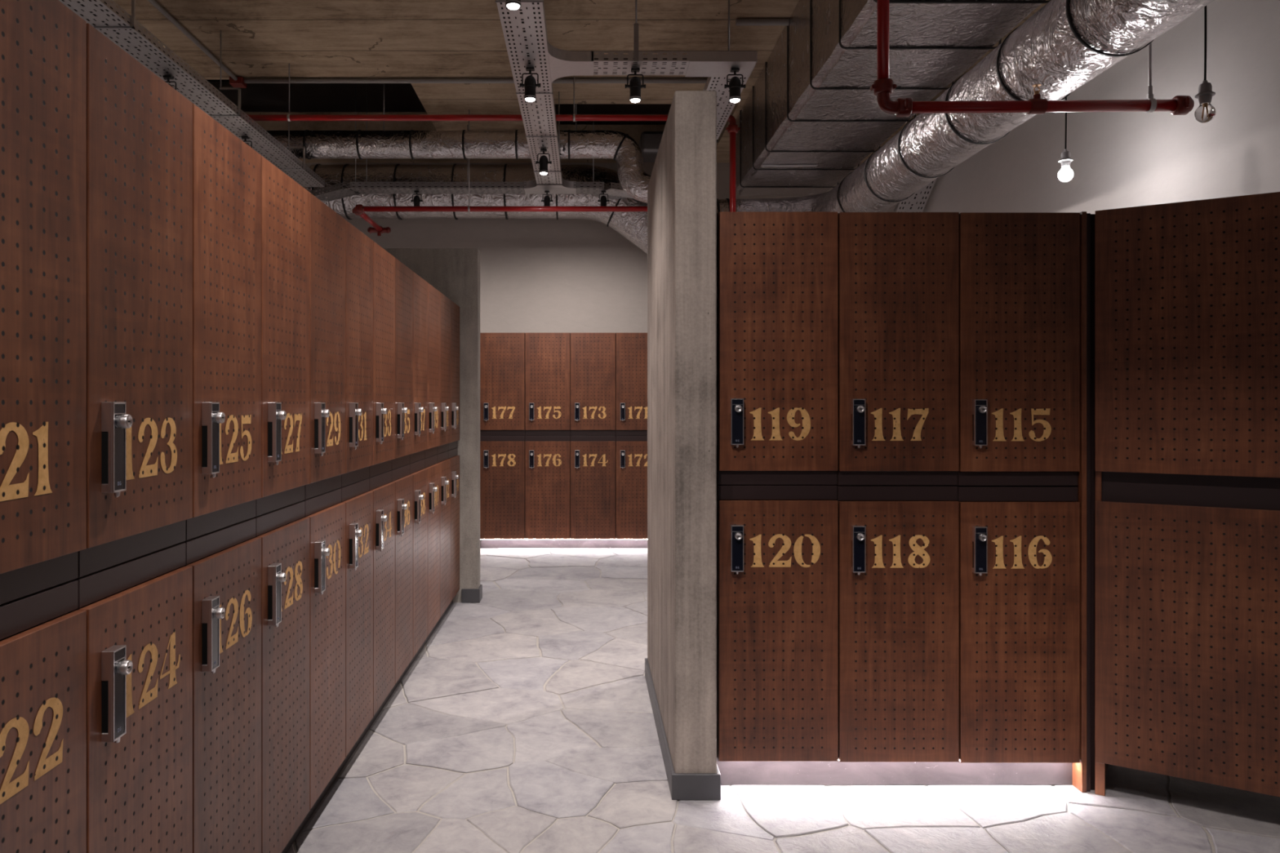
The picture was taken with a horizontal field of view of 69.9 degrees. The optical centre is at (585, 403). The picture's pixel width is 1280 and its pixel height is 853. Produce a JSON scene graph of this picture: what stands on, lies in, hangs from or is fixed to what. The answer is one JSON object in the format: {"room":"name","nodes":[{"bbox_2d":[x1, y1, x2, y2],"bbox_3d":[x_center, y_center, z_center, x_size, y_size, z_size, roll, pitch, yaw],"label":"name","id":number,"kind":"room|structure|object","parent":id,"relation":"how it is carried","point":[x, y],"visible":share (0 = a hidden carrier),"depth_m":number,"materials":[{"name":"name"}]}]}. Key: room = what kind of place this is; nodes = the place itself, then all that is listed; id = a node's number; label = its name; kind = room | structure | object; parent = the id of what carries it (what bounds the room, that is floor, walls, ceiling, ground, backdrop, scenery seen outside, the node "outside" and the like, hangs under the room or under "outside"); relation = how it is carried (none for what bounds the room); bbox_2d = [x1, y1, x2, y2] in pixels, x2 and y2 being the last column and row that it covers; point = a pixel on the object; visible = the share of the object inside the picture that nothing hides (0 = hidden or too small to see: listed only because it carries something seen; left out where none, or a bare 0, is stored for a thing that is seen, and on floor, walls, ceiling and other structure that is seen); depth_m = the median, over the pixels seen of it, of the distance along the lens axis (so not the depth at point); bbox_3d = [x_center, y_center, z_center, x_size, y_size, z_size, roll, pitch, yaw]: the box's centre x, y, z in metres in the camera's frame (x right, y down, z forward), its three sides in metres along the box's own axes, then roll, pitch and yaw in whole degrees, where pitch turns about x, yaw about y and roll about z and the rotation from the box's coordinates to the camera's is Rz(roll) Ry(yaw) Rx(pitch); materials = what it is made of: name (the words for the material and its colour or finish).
{"room":"changing room","nodes":[
{"label":"changing room","id":0,"kind":"room"},
{"bbox_2d":[383,248,479,603],"bbox_3d":[-1.498,0.153,5.965,1.606,2.308,0.131,0,0,0],"label":"wall","id":1,"kind":"structure","parent":0,"point":[455,273],"depth_m":5.90,"materials":[{"name":"concrete"}]},
{"bbox_2d":[461,584,482,602],"bbox_3d":[-1.492,1.243,5.965,1.617,0.088,0.154,0,0,0],"label":"baseboard","id":2,"kind":"structure","parent":1,"relation":"attached to","point":[468,595],"depth_m":5.89,"materials":[{"name":"grey metal"}]},
{"bbox_2d":[205,81,862,333],"bbox_3d":[-0.500,-0.863,8.625,6.500,4.500,0.150,0,0,0],"label":"wall","id":3,"kind":"structure","parent":0,"point":[537,275],"depth_m":8.55,"materials":[{"name":"grey paint"}]},
{"bbox_2d":[110,0,1048,162],"bbox_3d":[-0.500,-2.682,3.025,6.200,0.863,11.050,0,0,0],"label":"ceiling","id":4,"kind":"structure","parent":0,"point":[260,38],"depth_m":5.68,"materials":[{"name":"concrete"}]},
{"bbox_2d":[58,0,324,186],"bbox_3d":[-2.200,-1.991,4.425,0.230,0.518,5.850,0,0,0],"label":"cable tray","id":5,"kind":"object","parent":4,"relation":"hanging from","point":[104,15],"visible":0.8,"depth_m":4.96,"materials":[{"name":"metal"}]},
{"bbox_2d":[162,75,178,92],"bbox_3d":[-2.216,-1.649,4.850,0.110,0.172,0.064,0,0,0],"label":"spotlight","id":6,"kind":"object","parent":5,"relation":"attached to","point":[168,77],"visible":0.12,"depth_m":4.85,"materials":[{"name":"black metal"}]},
{"bbox_2d":[240,136,253,149],"bbox_3d":[-2.216,-1.649,5.950,0.110,0.172,0.064,0,0,0],"label":"spotlight","id":7,"kind":"object","parent":5,"relation":"attached to","point":[242,137],"visible":0.18,"depth_m":5.95,"materials":[{"name":"black metal"}]},
{"bbox_2d":[147,0,710,88],"bbox_3d":[-0.764,-2.221,3.683,3.372,0.051,5.365,0,0,0],"label":"conduit","id":8,"kind":"object","parent":4,"relation":"attached to","point":[236,82],"visible":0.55,"depth_m":6.31,"materials":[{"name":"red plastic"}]},
{"bbox_2d":[263,83,650,203],"bbox_3d":[-0.839,-2.257,6.999,3.378,1.512,0.243,0,0,0],"label":"duct","id":9,"kind":"object","parent":4,"relation":"hanging from","point":[618,146],"visible":0.88,"depth_m":6.91,"materials":[{"name":"metal"}]},
{"bbox_2d":[308,83,633,201],"bbox_3d":[-0.792,-2.373,7.628,3.110,1.280,0.732,0,0,0],"label":"cable tray","id":10,"kind":"object","parent":4,"relation":"hanging from","point":[567,187],"visible":0.79,"depth_m":7.43,"materials":[{"name":"metal"}]},
{"bbox_2d":[410,191,422,206],"bbox_3d":[-1.380,-1.657,7.470,0.097,0.151,0.056,0,0,0],"label":"spotlight","id":11,"kind":"object","parent":10,"relation":"attached to","point":[417,200],"visible":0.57,"depth_m":7.45,"materials":[{"name":"black metal"}]},
{"bbox_2d":[306,164,647,253],"bbox_3d":[-0.653,-1.626,8.150,3.531,1.004,0.486,0,0,0],"label":"duct","id":12,"kind":"object","parent":10,"relation":"attached to","point":[632,225],"visible":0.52,"depth_m":7.96,"materials":[{"name":"metal"}]},
{"bbox_2d":[541,191,552,206],"bbox_3d":[-0.315,-1.657,7.470,0.097,0.151,0.056,0,0,0],"label":"spotlight","id":13,"kind":"object","parent":10,"relation":"attached to","point":[546,200],"visible":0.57,"depth_m":7.45,"materials":[{"name":"black metal"}]},
{"bbox_2d":[597,191,609,206],"bbox_3d":[0.147,-1.657,7.470,0.097,0.151,0.056,0,0,0],"label":"spotlight","id":14,"kind":"object","parent":10,"relation":"attached to","point":[602,200],"visible":0.68,"depth_m":7.45,"materials":[{"name":"black metal"}]},
{"bbox_2d":[245,63,740,211],"bbox_3d":[-0.916,-1.663,6.050,3.875,2.700,0.070,0,0,0],"label":"pipe","id":15,"kind":"object","parent":4,"relation":"hanging from","point":[732,129],"visible":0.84,"depth_m":6.03,"materials":[{"name":"red metal"}]},
{"bbox_2d":[351,158,647,235],"bbox_3d":[-0.511,-1.863,7.622,2.821,0.774,0.937,0,0,0],"label":"pipe","id":16,"kind":"object","parent":4,"relation":"hanging from","point":[359,210],"visible":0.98,"depth_m":7.18,"materials":[{"name":"red metal"}]},
{"bbox_2d":[495,0,562,183],"bbox_3d":[-0.287,-1.992,3.525,0.208,0.516,7.450,0,0,0],"label":"cable tray","id":17,"kind":"object","parent":4,"relation":"hanging from","point":[524,28],"visible":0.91,"depth_m":4.83,"materials":[{"name":"metal"}]},
{"bbox_2d":[505,0,521,9],"bbox_3d":[-0.287,-1.649,3.620,0.110,0.172,0.064,0,0,0],"label":"spotlight","id":18,"kind":"object","parent":17,"relation":"attached to","point":[510,4],"visible":1,"depth_m":3.60,"materials":[{"name":"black metal"}]},
{"bbox_2d":[519,66,540,102],"bbox_3d":[-0.287,-1.649,4.730,0.110,0.172,0.064,0,0,0],"label":"spotlight","id":19,"kind":"object","parent":17,"relation":"attached to","point":[530,84],"visible":1,"depth_m":4.71,"materials":[{"name":"black metal"}]},
{"bbox_2d":[535,149,551,174],"bbox_3d":[-0.287,-1.649,6.250,0.110,0.172,0.064,0,0,0],"label":"spotlight","id":20,"kind":"object","parent":17,"relation":"attached to","point":[543,162],"visible":1,"depth_m":6.23,"materials":[{"name":"black metal"}]},
{"bbox_2d":[639,131,663,162],"bbox_3d":[0.665,-2.178,7.775,0.407,0.185,0.350,0,0,0],"label":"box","id":21,"kind":"object","parent":4,"relation":"attached to","point":[650,141],"visible":0.31,"depth_m":7.60,"materials":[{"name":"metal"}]},
{"bbox_2d":[547,0,757,139],"bbox_3d":[0.343,-1.993,5.310,1.061,0.514,1.610,0,0,0],"label":"cable tray","id":22,"kind":"object","parent":4,"relation":"hanging from","point":[715,65],"visible":0.64,"depth_m":4.70,"materials":[{"name":"metal"}]},
{"bbox_2d":[624,67,645,102],"bbox_3d":[0.259,-1.649,4.745,0.110,0.172,0.064,0,0,0],"label":"spotlight","id":23,"kind":"object","parent":22,"relation":"attached to","point":[635,85],"visible":1,"depth_m":4.73,"materials":[{"name":"black metal"}]},
{"bbox_2d":[591,51,689,75],"bbox_3d":[0.280,-1.765,4.745,0.500,0.050,0.200,0,0,0],"label":"tray","id":24,"kind":"object","parent":22,"relation":"on","point":[611,64],"depth_m":4.67,"materials":[{"name":"metal"}]},
{"bbox_2d":[702,76,749,139],"bbox_3d":[0.772,-1.765,5.490,0.200,0.050,1.250,0,0,0],"label":"tray","id":25,"kind":"object","parent":22,"relation":"on","point":[724,107],"depth_m":5.19,"materials":[{"name":"metal"}]},
{"bbox_2d":[724,67,745,102],"bbox_3d":[0.776,-1.649,4.745,0.110,0.172,0.064,0,0,0],"label":"spotlight","id":26,"kind":"object","parent":22,"relation":"attached to","point":[735,85],"visible":1,"depth_m":4.73,"materials":[{"name":"black metal"}]},
{"bbox_2d":[735,18,789,25],"bbox_3d":[1.033,-2.228,5.340,0.307,0.038,0.038,0,0,0],"label":"conduit","id":27,"kind":"object","parent":4,"relation":"attached to","point":[738,21],"visible":1,"depth_m":5.33,"materials":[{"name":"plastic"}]},
{"bbox_2d":[735,0,1050,195],"bbox_3d":[1.560,-1.946,2.410,0.753,0.600,9.787,0,0,0],"label":"duct","id":28,"kind":"object","parent":4,"relation":"hanging from","point":[811,115],"visible":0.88,"depth_m":4.92,"materials":[{"name":"metal"}]},
{"bbox_2d":[716,0,1213,213],"bbox_3d":[1.519,-1.410,4.118,1.120,0.378,6.241,0,0,0],"label":"duct","id":29,"kind":"object","parent":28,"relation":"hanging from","point":[1064,45],"visible":0.75,"depth_m":3.85,"materials":[{"name":"metal"}]},
{"bbox_2d":[869,0,1194,117],"bbox_3d":[1.656,-1.658,3.400,1.188,1.184,0.093,0,0,0],"label":"pipe","id":30,"kind":"object","parent":4,"relation":"hanging from","point":[883,86],"visible":1,"depth_m":3.38,"materials":[{"name":"red metal"}]},
{"bbox_2d":[1057,95,1073,182],"bbox_3d":[2.155,-1.622,4.100,0.062,1.255,0.062,0,0,0],"label":"pendant lamp","id":31,"kind":"object","parent":4,"relation":"hanging from","point":[1065,174],"visible":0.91,"depth_m":4.08,"materials":[{"name":"glass"}]},
{"bbox_2d":[1057,149,1073,167],"bbox_3d":[2.155,-1.101,4.100,0.060,0.080,0.060,0,0,0],"label":"socket","id":32,"kind":"object","parent":31,"relation":"attached to","point":[1065,160],"depth_m":4.08,"materials":[{"name":"metal"}]},
{"bbox_2d":[1194,5,1216,123],"bbox_3d":[2.137,-1.609,3.150,0.062,1.282,0.062,0,0,0],"label":"pendant lamp","id":33,"kind":"object","parent":4,"relation":"hanging from","point":[1206,112],"visible":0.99,"depth_m":3.14,"materials":[{"name":"metal"}]},
{"bbox_2d":[1194,80,1215,104],"bbox_3d":[2.137,-1.074,3.150,0.060,0.080,0.060,0,0,0],"label":"socket","id":34,"kind":"object","parent":33,"relation":"attached to","point":[1205,95],"depth_m":3.13,"materials":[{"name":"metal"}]},
{"bbox_2d":[647,90,716,773],"bbox_3d":[0.359,0.145,3.636,0.138,2.326,1.329,0,0,0],"label":"wall","id":35,"kind":"structure","parent":0,"point":[682,188],"depth_m":2.97,"materials":[{"name":"concrete"}]},
{"bbox_2d":[644,657,720,799],"bbox_3d":[0.359,1.246,3.636,0.159,0.083,1.351,0,0,0],"label":"baseboard","id":36,"kind":"structure","parent":35,"relation":"attached to","point":[682,786],"depth_m":2.96,"materials":[{"name":"grey metal"}]},
{"bbox_2d":[287,548,1279,852],"bbox_3d":[-0.500,1.345,3.025,6.400,0.123,11.250,0,0,0],"label":"floor","id":37,"kind":"structure","parent":0,"point":[524,722],"depth_m":3.05,"materials":[{"name":"grey stone"}]},
{"bbox_2d":[281,600,453,852],"bbox_3d":[-1.067,1.243,3.486,0.425,0.088,4.800,0,0,0],"label":"kickboard","id":38,"kind":"object","parent":37,"relation":"on","point":[308,816],"visible":0.11,"depth_m":3.36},
{"bbox_2d":[0,579,86,852],"bbox_3d":[-1.031,0.742,1.286,0.517,0.912,0.399,0,0,0],"label":"locker","id":39,"kind":"object","parent":38,"relation":"on","point":[43,634],"visible":1,"depth_m":1.37,"materials":[{"name":"brown wood"}]},
{"bbox_2d":[0,0,86,604],"bbox_3d":[-1.031,-0.167,1.286,0.517,0.906,0.399,0,0,0],"label":"locker","id":40,"kind":"object","parent":39,"relation":"on","point":[43,42],"visible":1,"depth_m":1.36,"materials":[{"name":"brown wood"}]},
{"bbox_2d":[75,542,192,852],"bbox_3d":[-1.031,0.742,1.686,0.517,0.912,0.399,0,0,0],"label":"locker","id":41,"kind":"object","parent":38,"relation":"on","point":[139,610],"visible":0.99,"depth_m":1.66,"materials":[{"name":"brown wood"}]},
{"bbox_2d":[77,22,192,577],"bbox_3d":[-1.031,-0.167,1.686,0.517,0.906,0.399,0,0,0],"label":"locker","id":42,"kind":"object","parent":41,"relation":"on","point":[140,127],"visible":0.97,"depth_m":1.66,"materials":[{"name":"brown wood"}]},
{"bbox_2d":[183,517,261,852],"bbox_3d":[-1.031,0.742,2.086,0.517,0.912,0.399,0,0,0],"label":"locker","id":43,"kind":"object","parent":38,"relation":"on","point":[225,562],"visible":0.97,"depth_m":2.07,"materials":[{"name":"brown wood"}]},
{"bbox_2d":[186,103,261,540],"bbox_3d":[-1.031,-0.167,2.086,0.517,0.906,0.399,0,0,0],"label":"locker","id":44,"kind":"object","parent":43,"relation":"on","point":[227,171],"visible":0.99,"depth_m":2.06,"materials":[{"name":"brown wood"}]},
{"bbox_2d":[253,500,309,852],"bbox_3d":[-1.031,0.742,2.486,0.517,0.912,0.399,0,0,0],"label":"locker","id":45,"kind":"object","parent":38,"relation":"on","point":[283,532],"visible":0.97,"depth_m":2.45,"materials":[{"name":"brown wood"}]},
{"bbox_2d":[255,155,309,516],"bbox_3d":[-1.031,-0.167,2.486,0.517,0.906,0.399,0,0,0],"label":"locker","id":46,"kind":"object","parent":45,"relation":"on","point":[285,203],"visible":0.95,"depth_m":2.46,"materials":[{"name":"brown wood"}]},
{"bbox_2d":[303,488,345,809],"bbox_3d":[-1.031,0.742,2.886,0.517,0.912,0.399,0,0,0],"label":"locker","id":47,"kind":"object","parent":38,"relation":"on","point":[326,513],"visible":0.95,"depth_m":2.86,"materials":[{"name":"brown wood"}]},
{"bbox_2d":[305,192,345,499],"bbox_3d":[-1.031,-0.167,2.886,0.517,0.906,0.399,0,0,0],"label":"locker","id":48,"kind":"object","parent":47,"relation":"on","point":[326,227],"visible":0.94,"depth_m":2.86,"materials":[{"name":"brown wood"}]},
{"bbox_2d":[340,478,373,757],"bbox_3d":[-1.031,0.742,3.286,0.517,0.912,0.399,0,0,0],"label":"locker","id":49,"kind":"object","parent":38,"relation":"on","point":[357,499],"visible":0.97,"depth_m":3.26,"materials":[{"name":"brown wood"}]},
{"bbox_2d":[341,219,373,487],"bbox_3d":[-1.031,-0.167,3.286,0.517,0.906,0.399,0,0,0],"label":"locker","id":50,"kind":"object","parent":49,"relation":"on","point":[358,246],"visible":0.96,"depth_m":3.27,"materials":[{"name":"brown wood"}]},
{"bbox_2d":[368,470,395,716],"bbox_3d":[-1.031,0.742,3.686,0.517,0.912,0.399,0,0,0],"label":"locker","id":51,"kind":"object","parent":38,"relation":"on","point":[381,486],"visible":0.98,"depth_m":3.66,"materials":[{"name":"brown wood"}]},
{"bbox_2d":[369,240,395,477],"bbox_3d":[-1.031,-0.167,3.686,0.517,0.906,0.399,0,0,0],"label":"locker","id":52,"kind":"object","parent":51,"relation":"on","point":[384,263],"visible":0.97,"depth_m":3.66,"materials":[{"name":"brown wood"}]},
{"bbox_2d":[391,464,413,684],"bbox_3d":[-1.031,0.742,4.086,0.517,0.912,0.399,0,0,0],"label":"locker","id":53,"kind":"object","parent":38,"relation":"on","point":[403,482],"visible":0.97,"depth_m":4.08,"materials":[{"name":"brown wood"}]},
{"bbox_2d":[391,257,413,469],"bbox_3d":[-1.031,-0.167,4.086,0.517,0.906,0.399,0,0,0],"label":"locker","id":54,"kind":"object","parent":53,"relation":"on","point":[403,274],"visible":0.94,"depth_m":4.07,"materials":[{"name":"brown wood"}]},
{"bbox_2d":[408,458,427,657],"bbox_3d":[-1.031,0.742,4.486,0.517,0.912,0.399,0,0,0],"label":"locker","id":55,"kind":"object","parent":38,"relation":"on","point":[417,469],"visible":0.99,"depth_m":4.49,"materials":[{"name":"brown wood"}]},
{"bbox_2d":[409,271,427,463],"bbox_3d":[-1.031,-0.167,4.486,0.517,0.906,0.399,0,0,0],"label":"locker","id":56,"kind":"object","parent":55,"relation":"on","point":[420,285],"visible":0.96,"depth_m":4.47,"materials":[{"name":"brown wood"}]},
{"bbox_2d":[423,454,439,635],"bbox_3d":[-1.031,0.742,4.886,0.517,0.912,0.399,0,0,0],"label":"locker","id":57,"kind":"object","parent":38,"relation":"on","point":[431,464],"visible":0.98,"depth_m":4.88,"materials":[{"name":"brown wood"}]},
{"bbox_2d":[424,282,439,458],"bbox_3d":[-1.031,-0.167,4.886,0.517,0.906,0.399,0,0,0],"label":"locker","id":58,"kind":"object","parent":57,"relation":"on","point":[433,295],"visible":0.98,"depth_m":4.88,"materials":[{"name":"brown wood"}]},
{"bbox_2d":[437,450,450,617],"bbox_3d":[-1.031,0.742,5.286,0.517,0.912,0.399,0,0,0],"label":"locker","id":59,"kind":"object","parent":38,"relation":"on","point":[445,464],"visible":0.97,"depth_m":5.25,"materials":[{"name":"brown wood"}]},
{"bbox_2d":[437,292,450,453],"bbox_3d":[-1.031,-0.167,5.286,0.517,0.906,0.399,0,0,0],"label":"locker","id":60,"kind":"object","parent":59,"relation":"on","point":[445,303],"visible":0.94,"depth_m":5.24,"materials":[{"name":"brown wood"}]},
{"bbox_2d":[447,447,459,601],"bbox_3d":[-1.031,0.742,5.686,0.517,0.912,0.399,0,0,0],"label":"locker","id":61,"kind":"object","parent":38,"relation":"on","point":[452,454],"visible":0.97,"depth_m":5.65,"materials":[{"name":"brown wood"}]},
{"bbox_2d":[448,300,459,450],"bbox_3d":[-1.031,-0.167,5.686,0.517,0.906,0.399,0,0,0],"label":"locker","id":62,"kind":"object","parent":61,"relation":"on","point":[455,308],"visible":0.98,"depth_m":5.63,"materials":[{"name":"brown wood"}]},
{"bbox_2d":[480,435,524,539],"bbox_3d":[-0.735,0.742,8.261,0.399,0.912,0.517,0,0,0],"label":"locker","id":63,"kind":"object","parent":37,"relation":"on","point":[502,458],"visible":0.95,"depth_m":8.04,"materials":[{"name":"brown wood"}]},
{"bbox_2d":[480,333,524,435],"bbox_3d":[-0.735,-0.167,8.261,0.399,0.906,0.517,0,0,0],"label":"locker","id":64,"kind":"object","parent":63,"relation":"on","point":[502,355],"visible":0.95,"depth_m":8.04,"materials":[{"name":"brown wood"}]},
{"bbox_2d":[524,435,570,539],"bbox_3d":[-0.335,0.742,8.261,0.399,0.912,0.517,0,0,0],"label":"locker","id":65,"kind":"object","parent":37,"relation":"on","point":[547,458],"visible":1,"depth_m":8.04,"materials":[{"name":"brown wood"}]},
{"bbox_2d":[524,333,570,435],"bbox_3d":[-0.335,-0.167,8.261,0.399,0.906,0.517,0,0,0],"label":"locker","id":66,"kind":"object","parent":65,"relation":"on","point":[547,355],"visible":0.99,"depth_m":8.04,"materials":[{"name":"brown wood"}]},
{"bbox_2d":[480,537,647,548],"bbox_3d":[-0.135,1.244,8.105,1.600,0.086,0.019,0,0,0],"label":"plinth","id":67,"kind":"object","parent":37,"relation":"on","point":[484,544],"visible":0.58,"depth_m":8.10,"materials":[{"name":"metal"}]},
{"bbox_2d":[570,435,615,539],"bbox_3d":[0.065,0.742,8.261,0.399,0.912,0.517,0,0,0],"label":"locker","id":68,"kind":"object","parent":37,"relation":"on","point":[593,458],"visible":0.97,"depth_m":8.04,"materials":[{"name":"brown wood"}]},
{"bbox_2d":[570,333,615,435],"bbox_3d":[0.065,-0.167,8.261,0.399,0.906,0.517,0,0,0],"label":"locker","id":69,"kind":"object","parent":68,"relation":"on","point":[593,355],"visible":1,"depth_m":8.04,"materials":[{"name":"brown wood"}]},
{"bbox_2d":[615,435,647,539],"bbox_3d":[0.465,0.742,8.261,0.399,0.912,0.517,0,0,0],"label":"locker","id":70,"kind":"object","parent":37,"relation":"on","point":[631,451],"visible":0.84,"depth_m":8.04,"materials":[{"name":"brown wood"}]},
{"bbox_2d":[615,333,647,435],"bbox_3d":[0.465,-0.167,8.261,0.399,0.906,0.517,0,0,0],"label":"locker","id":71,"kind":"object","parent":70,"relation":"on","point":[631,348],"visible":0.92,"depth_m":8.04,"materials":[{"name":"brown wood"}]},
{"bbox_2d":[716,484,838,761],"bbox_3d":[0.638,0.729,3.241,0.399,0.912,0.517,0,0,0],"label":"locker","id":72,"kind":"object","parent":37,"relation":"on","point":[777,545],"visible":0.98,"depth_m":3.02,"materials":[{"name":"brown wood"}]},
{"bbox_2d":[716,211,838,484],"bbox_3d":[0.638,-0.180,3.241,0.399,0.906,0.517,0,0,0],"label":"locker","id":73,"kind":"object","parent":72,"relation":"on","point":[777,272],"visible":0.99,"depth_m":3.02,"materials":[{"name":"brown wood"}]},
{"bbox_2d":[716,755,1072,785],"bbox_3d":[1.040,1.240,3.086,1.200,0.094,0.019,0,0,0],"label":"plinth","id":74,"kind":"object","parent":37,"relation":"on","point":[732,773],"visible":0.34,"depth_m":3.08,"materials":[{"name":"metal"}]},
{"bbox_2d":[836,484,959,762],"bbox_3d":[1.038,0.732,3.241,0.399,0.912,0.517,0,0,0],"label":"locker","id":75,"kind":"object","parent":37,"relation":"on","point":[899,545],"visible":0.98,"depth_m":3.02,"materials":[{"name":"brown wood"}]},
{"bbox_2d":[837,212,959,485],"bbox_3d":[1.038,-0.179,3.241,0.399,0.906,0.517,0,0,0],"label":"locker","id":76,"kind":"object","parent":75,"relation":"on","point":[899,272],"visible":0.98,"depth_m":3.02,"materials":[{"name":"brown wood"}]},
{"bbox_2d":[957,485,1079,763],"bbox_3d":[1.438,0.734,3.241,0.399,0.912,0.517,0,0,0],"label":"locker","id":77,"kind":"object","parent":37,"relation":"on","point":[1020,545],"visible":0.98,"depth_m":3.02,"materials":[{"name":"brown wood"}]},
{"bbox_2d":[957,212,1079,485],"bbox_3d":[1.438,-0.178,3.241,0.399,0.906,0.517,0,0,0],"label":"locker","id":78,"kind":"object","parent":77,"relation":"on","point":[1020,272],"visible":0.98,"depth_m":3.02,"materials":[{"name":"brown wood"}]},
{"bbox_2d":[1072,211,1086,792],"bbox_3d":[1.647,0.327,3.258,0.016,1.920,0.484,0,0,0],"label":"end panel","id":79,"kind":"object","parent":37,"relation":"on","point":[1079,770],"visible":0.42,"depth_m":3.02,"materials":[{"name":"brown wood"}]},
{"bbox_2d":[1086,213,1095,791],"bbox_3d":[1.677,0.329,3.037,0.040,1.916,0.026,0,0,0],"label":"strip","id":80,"kind":"object","parent":37,"relation":"on","point":[1091,473],"visible":0.67,"depth_m":3.02,"materials":[{"name":"brown metal"}]},
{"bbox_2d":[1094,191,1279,797],"bbox_3d":[2.067,0.327,2.995,0.661,1.920,0.420,0,0,34],"label":"tall cabinet","id":81,"kind":"object","parent":37,"relation":"on","point":[1187,294],"visible":1,"depth_m":2.86,"materials":[{"name":"brown wood"}]},
{"bbox_2d":[884,0,1279,213],"bbox_3d":[2.675,-0.863,3.025,0.150,4.500,11.050,0,0,0],"label":"wall","id":82,"kind":"structure","parent":0,"point":[1122,159],"depth_m":4.11,"materials":[{"name":"white paint"}]},
{"bbox_2d":[893,178,936,212],"bbox_3d":[2.474,-1.618,6.696,0.248,0.668,0.992,0,0,0],"label":"cable tray","id":83,"kind":"object","parent":82,"relation":"attached to","point":[914,203],"visible":0.23,"depth_m":6.83,"materials":[{"name":"metal"}]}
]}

